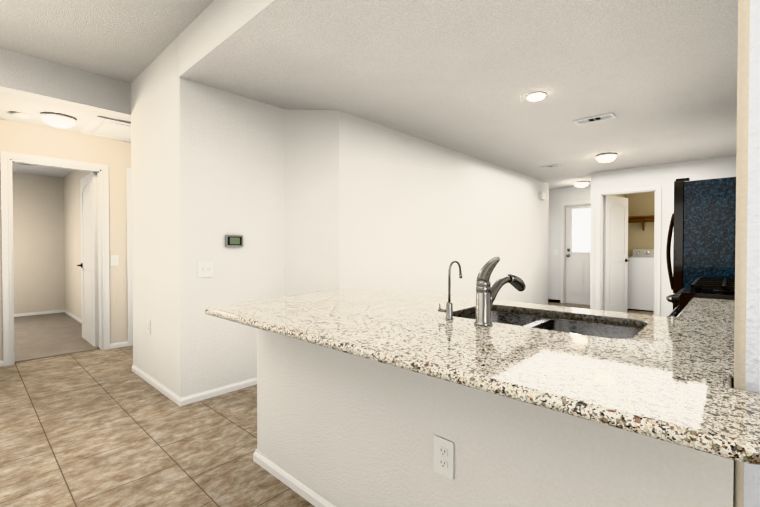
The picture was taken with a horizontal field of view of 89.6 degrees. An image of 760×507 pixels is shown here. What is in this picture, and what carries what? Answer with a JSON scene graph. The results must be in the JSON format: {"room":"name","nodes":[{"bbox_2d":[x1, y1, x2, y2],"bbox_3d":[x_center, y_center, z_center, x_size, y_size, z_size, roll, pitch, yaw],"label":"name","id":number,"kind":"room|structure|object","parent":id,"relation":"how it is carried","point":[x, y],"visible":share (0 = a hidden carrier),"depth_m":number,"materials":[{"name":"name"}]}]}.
{"room":"kitchen","nodes":[
{"label":"kitchen","id":0,"kind":"room"},
{"bbox_2d":[12,172,64,313],"bbox_3d":[-5.875,-0.130,6.811,0.120,2.440,8.120,1,1,43],"label":"wall","id":1,"kind":"structure","parent":0,"point":[38,247],"depth_m":6.65,"materials":[{"name":"paint"}]},
{"bbox_2d":[14,310,62,316],"bbox_3d":[-7.098,1.078,5.404,0.013,0.062,4.130,1,1,43],"label":"baseboard","id":2,"kind":"structure","parent":1,"relation":"attached to","point":[50,312],"depth_m":6.65,"materials":[{"name":"white wood"}]},
{"bbox_2d":[14,312,99,362],"bbox_3d":[-5.864,1.147,4.266,3.610,0.072,4.370,1,1,43],"label":"floor","id":3,"kind":"structure","parent":0,"point":[41,336],"depth_m":4.97,"materials":[{"name":"beige carpet"}]},
{"bbox_2d":[0,120,130,359],"bbox_3d":[-2.079,-0.115,5.689,0.120,2.440,11.620,1,1,43],"label":"wall","id":4,"kind":"structure","parent":0,"point":[112,154],"depth_m":4.44,"materials":[{"name":"paint"}]},
{"bbox_2d":[1,151,109,365],"bbox_3d":[-3.491,0.059,4.157,0.158,2.132,0.883,1,1,43],"label":"door frame","id":5,"kind":"structure","parent":4,"relation":"attached to","point":[8,159],"depth_m":3.98,"materials":[{"name":"white wood"}]},
{"bbox_2d":[77,172,98,346],"bbox_3d":[-3.594,0.079,4.729,0.764,2.053,0.149,1,1,43],"label":"door","id":6,"kind":"structure","parent":4,"relation":"in","point":[89,257],"depth_m":4.64,"materials":[{"name":"white wood"}]},
{"bbox_2d":[111,255,118,265],"bbox_3d":[-3.105,0.091,4.480,0.016,0.124,0.078,1,1,43],"label":"light switch","id":7,"kind":"object","parent":4,"relation":"attached to","point":[114,260],"visible":1,"depth_m":4.48,"materials":[{"name":"white plastic"}]},
{"bbox_2d":[110,341,127,348],"bbox_3d":[-3.083,1.089,4.519,0.013,0.062,0.181,1,1,43],"label":"baseboard","id":8,"kind":"structure","parent":4,"relation":"attached to","point":[118,344],"depth_m":4.51,"materials":[{"name":"white wood"}]},
{"bbox_2d":[126,168,132,345],"bbox_3d":[-2.779,0.049,4.929,0.158,2.132,0.854,1,1,43],"label":"door frame","id":9,"kind":"structure","parent":4,"relation":"attached to","point":[129,254],"depth_m":4.58,"materials":[{"name":"white wood"}]},
{"bbox_2d":[0,48,130,117],"bbox_3d":[-2.734,-1.455,3.336,0.120,0.300,0.940,1,1,43],"label":"wall","id":10,"kind":"structure","parent":0,"point":[30,76],"depth_m":3.27,"materials":[{"name":"paint"}]},
{"bbox_2d":[64,170,98,319],"bbox_3d":[-4.401,-0.116,5.791,3.430,2.440,0.120,1,1,43],"label":"wall","id":11,"kind":"structure","parent":0,"point":[72,239],"depth_m":6.34,"materials":[{"name":"paint"}]},
{"bbox_2d":[63,309,81,323],"bbox_3d":[-4.438,1.073,5.745,3.400,0.062,0.020,1,1,43],"label":"baseboard","id":12,"kind":"structure","parent":11,"relation":"attached to","point":[70,314],"depth_m":6.35,"materials":[{"name":"white wood"}]},
{"bbox_2d":[0,0,213,82],"bbox_3d":[-1.981,-1.610,-0.124,5.917,0.100,5.240,1,1,43],"label":"ceiling","id":13,"kind":"structure","parent":0,"point":[129,41],"depth_m":2.75,"materials":[{"name":"white paint"}]},
{"bbox_2d":[0,302,653,506],"bbox_3d":[0.395,1.166,3.299,7.020,0.060,13.440,1,1,43],"label":"floor","id":14,"kind":"structure","parent":0,"point":[102,428],"depth_m":2.31,"materials":[{"name":"beige tile"}]},
{"bbox_2d":[132,304,547,405],"bbox_3d":[0.471,1.075,5.600,1.564,0.062,6.713,1,1,43],"label":"baseboard block","id":15,"kind":"object","parent":14,"relation":"on","point":[175,397],"visible":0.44,"depth_m":3.08,"materials":[{"name":"white wood"}]},
{"bbox_2d":[627,249,653,310],"bbox_3d":[5.177,0.512,7.308,0.680,1.145,0.750,1,1,43],"label":"washer","id":16,"kind":"object","parent":14,"relation":"on","point":[640,294],"visible":0.38,"depth_m":7.12,"materials":[{"name":"white metal"}]},
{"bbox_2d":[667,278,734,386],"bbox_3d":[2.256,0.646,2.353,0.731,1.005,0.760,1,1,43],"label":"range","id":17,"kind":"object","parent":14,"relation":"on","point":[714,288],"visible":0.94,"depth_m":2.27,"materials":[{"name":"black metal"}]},
{"bbox_2d":[666,177,735,315],"bbox_3d":[3.107,0.247,3.390,0.912,1.775,0.830,1,1,43],"label":"refrigerator","id":18,"kind":"object","parent":14,"relation":"on","point":[703,220],"visible":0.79,"depth_m":3.20,"materials":[{"name":"black metal"}]},
{"bbox_2d":[131,37,548,396],"bbox_3d":[0.471,-0.264,5.592,1.551,2.740,6.700,1,1,43],"label":"wall","id":19,"kind":"structure","parent":0,"point":[305,201],"depth_m":3.50,"materials":[{"name":"paint"}]},
{"bbox_2d":[147,319,150,333],"bbox_3d":[-2.016,0.645,3.335,0.078,0.124,0.008,1,1,43],"label":"outlet","id":20,"kind":"object","parent":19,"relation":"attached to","point":[148,326],"visible":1,"depth_m":3.33,"materials":[{"name":"white plastic"}]},
{"bbox_2d":[197,261,213,277],"bbox_3d":[-1.354,0.130,2.976,0.016,0.124,0.124,1,1,43],"label":"light switch","id":21,"kind":"object","parent":19,"relation":"attached to","point":[205,268],"visible":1,"depth_m":2.98,"materials":[{"name":"white plastic"}]},
{"bbox_2d":[225,235,242,246],"bbox_3d":[-1.196,-0.096,3.137,0.026,0.098,0.145,1,1,43],"label":"thermostat","id":22,"kind":"object","parent":19,"relation":"attached to","point":[233,240],"visible":0.98,"depth_m":3.12,"materials":[{"name":"grey plastic"}]},
{"bbox_2d":[539,192,545,199],"bbox_3d":[3.055,-1.065,7.198,0.056,0.130,0.200,1,1,43],"label":"door chime","id":23,"kind":"object","parent":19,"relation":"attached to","point":[542,195],"visible":1,"depth_m":7.14,"materials":[{"name":"white plastic"}]},
{"bbox_2d":[0,0,737,188],"bbox_3d":[-0.934,-1.378,5.174,9.580,0.100,12.440,1,1,43],"label":"ceiling","id":24,"kind":"structure","parent":0,"point":[658,78],"depth_m":2.80,"materials":[{"name":"white paint"}]},
{"bbox_2d":[10,111,29,118],"bbox_3d":[-3.390,-1.290,3.604,0.132,0.037,0.132,1,1,43],"label":"smoke detector","id":25,"kind":"object","parent":24,"relation":"attached to","point":[21,115],"visible":1,"depth_m":3.57,"materials":[{"name":"white plastic"}]},
{"bbox_2d":[12,163,44,167],"bbox_3d":[-5.324,-1.330,5.756,0.200,0.012,0.420,1,1,43],"label":"ceiling vent","id":26,"kind":"object","parent":24,"relation":"in","point":[28,165],"visible":0.29,"depth_m":5.82,"materials":[{"name":"white metal"}]},
{"bbox_2d":[40,112,76,128],"bbox_3d":[-3.089,-1.251,3.681,0.270,0.116,0.270,1,1,43],"label":"light","id":27,"kind":"object","parent":24,"relation":"attached to","point":[57,120],"visible":1,"depth_m":3.61,"materials":[{"name":"white glass"}]},
{"bbox_2d":[81,115,130,141],"bbox_3d":[-2.713,-1.301,4.191,0.760,0.030,0.780,1,1,43],"label":"attic hatch","id":28,"kind":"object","parent":24,"relation":"in","point":[105,127],"depth_m":4.03,"materials":[{"name":"white"}]},
{"bbox_2d":[526,92,546,100],"bbox_3d":[1.295,-1.287,3.172,0.161,0.032,0.161,1,1,43],"label":"recessed light","id":29,"kind":"object","parent":24,"relation":"in","point":[535,96],"visible":1,"depth_m":3.13,"materials":[{"name":"white glass"}]},
{"bbox_2d":[538,164,561,168],"bbox_3d":[2.631,-1.332,5.926,0.300,0.012,0.150,1,1,43],"label":"ceiling vent","id":30,"kind":"object","parent":24,"relation":"in","point":[550,166],"visible":1,"depth_m":5.91,"materials":[{"name":"white metal"}]},
{"bbox_2d":[574,181,588,187],"bbox_3d":[3.869,-1.298,7.342,0.250,0.116,0.250,1,1,43],"label":"light","id":31,"kind":"object","parent":24,"relation":"attached to","point":[581,184],"visible":1,"depth_m":7.26,"materials":[{"name":"white glass"}]},
{"bbox_2d":[573,112,615,124],"bbox_3d":[2.096,-1.304,3.739,0.340,0.012,0.160,1,1,43],"label":"ceiling vent","id":32,"kind":"object","parent":24,"relation":"in","point":[602,117],"visible":1,"depth_m":3.73,"materials":[{"name":"white metal"}]},
{"bbox_2d":[596,153,616,162],"bbox_3d":[3.071,-1.271,5.194,0.244,0.116,0.244,1,1,43],"label":"light","id":33,"kind":"object","parent":24,"relation":"attached to","point":[605,157],"visible":1,"depth_m":5.12,"materials":[{"name":"white glass"}]},
{"bbox_2d":[178,0,759,506],"bbox_3d":[0.235,-0.209,1.334,4.613,2.740,0.120,1,1,43],"label":"wall","id":34,"kind":"structure","parent":0,"point":[339,428],"depth_m":1.21,"materials":[{"name":"paint"}]},
{"bbox_2d":[253,449,338,506],"bbox_3d":[0.058,1.128,1.505,1.944,0.062,0.133,1,1,43],"label":"baseboard","id":35,"kind":"structure","parent":34,"relation":"attached to","point":[312,496],"depth_m":1.87,"materials":[{"name":"white wood"}]},
{"bbox_2d":[434,435,453,479],"bbox_3d":[0.212,0.684,1.279,0.078,0.124,0.008,1,1,43],"label":"outlet","id":36,"kind":"object","parent":34,"relation":"attached to","point":[443,456],"visible":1,"depth_m":1.27,"materials":[{"name":"white plastic"}]},
{"bbox_2d":[548,185,590,302],"bbox_3d":[3.207,-0.155,8.798,3.672,2.440,0.120,1,1,43],"label":"wall","id":37,"kind":"structure","parent":0,"point":[558,197],"depth_m":8.19,"materials":[{"name":"paint"}]},
{"bbox_2d":[560,200,590,302],"bbox_3d":[4.233,0.011,7.849,0.954,2.132,0.158,1,1,43],"label":"door frame","id":38,"kind":"structure","parent":37,"relation":"attached to","point":[563,242],"depth_m":8.09,"materials":[{"name":"white wood"}]},
{"bbox_2d":[565,205,590,304],"bbox_3d":[4.206,0.046,7.820,0.790,2.038,0.115,1,1,43],"label":"door","id":39,"kind":"structure","parent":37,"relation":"in","point":[577,254],"depth_m":7.93,"materials":[{"name":"white wood"}]},
{"bbox_2d":[590,251,590,306],"bbox_3d":[4.043,-0.132,6.992,0.006,2.440,1.400,1,1,43],"label":"wall","id":40,"kind":"structure","parent":0,"point":[590,278],"depth_m":6.49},
{"bbox_2d":[603,194,624,254],"bbox_3d":[4.367,-0.135,7.251,0.120,2.440,1.980,1,1,43],"label":"wall","id":41,"kind":"structure","parent":0,"point":[621,195],"depth_m":7.08,"materials":[{"name":"paint"}]},
{"bbox_2d":[603,195,628,312],"bbox_3d":[4.111,0.054,6.669,0.762,2.053,0.149,0,1,-32],"label":"laundry door","id":42,"kind":"structure","parent":41,"relation":"in","point":[615,273],"depth_m":6.63,"materials":[{"name":"white wood"}]},
{"bbox_2d":[625,192,654,256],"bbox_3d":[5.855,-0.136,7.306,2.232,2.440,0.120,1,1,43],"label":"wall","id":43,"kind":"structure","parent":0,"point":[641,204],"depth_m":7.75,"materials":[{"name":"paint"}]},
{"bbox_2d":[628,215,654,230],"bbox_3d":[5.746,-0.572,7.102,2.100,0.278,0.320,1,1,43],"label":"shelf","id":44,"kind":"object","parent":43,"relation":"attached to","point":[636,219],"visible":0.15,"depth_m":7.62,"materials":[{"name":"brown wood"}]},
{"bbox_2d":[590,156,735,316],"bbox_3d":[4.431,-0.116,5.763,2.232,2.440,0.120,1,1,43],"label":"wall","id":45,"kind":"structure","parent":0,"point":[665,176],"depth_m":5.80,"materials":[{"name":"paint"}]},
{"bbox_2d":[596,185,660,315],"bbox_3d":[3.990,0.033,6.168,0.878,2.132,0.158,1,1,43],"label":"door frame","id":46,"kind":"structure","parent":45,"relation":"attached to","point":[601,194],"depth_m":6.12,"materials":[{"name":"white wood"}]},
{"bbox_3d":[3.980,-0.087,3.540,0.120,2.440,8.200,1,1,43],"label":"wall","id":47,"kind":"structure","parent":0,"visible":0},
{"bbox_2d":[205,256,759,464],"bbox_3d":[0.639,0.253,1.885,2.532,0.492,2.090,1,1,43],"label":"countertop","id":48,"kind":"structure","parent":47,"relation":"attached to","point":[667,379],"depth_m":1.09,"materials":[{"name":"stone"}]},
{"bbox_2d":[438,260,462,319],"bbox_3d":[0.295,0.149,1.589,0.066,0.237,0.111,1,1,43],"label":"faucet","id":49,"kind":"object","parent":48,"relation":"on","point":[449,305],"depth_m":1.55,"materials":[{"name":"silver metal"}]},
{"bbox_2d":[473,256,525,326],"bbox_3d":[0.471,0.141,1.499,0.104,0.257,0.274,1,1,43],"label":"faucet","id":50,"kind":"object","parent":48,"relation":"on","point":[486,295],"depth_m":1.42,"materials":[{"name":"silver metal"}]}
]}

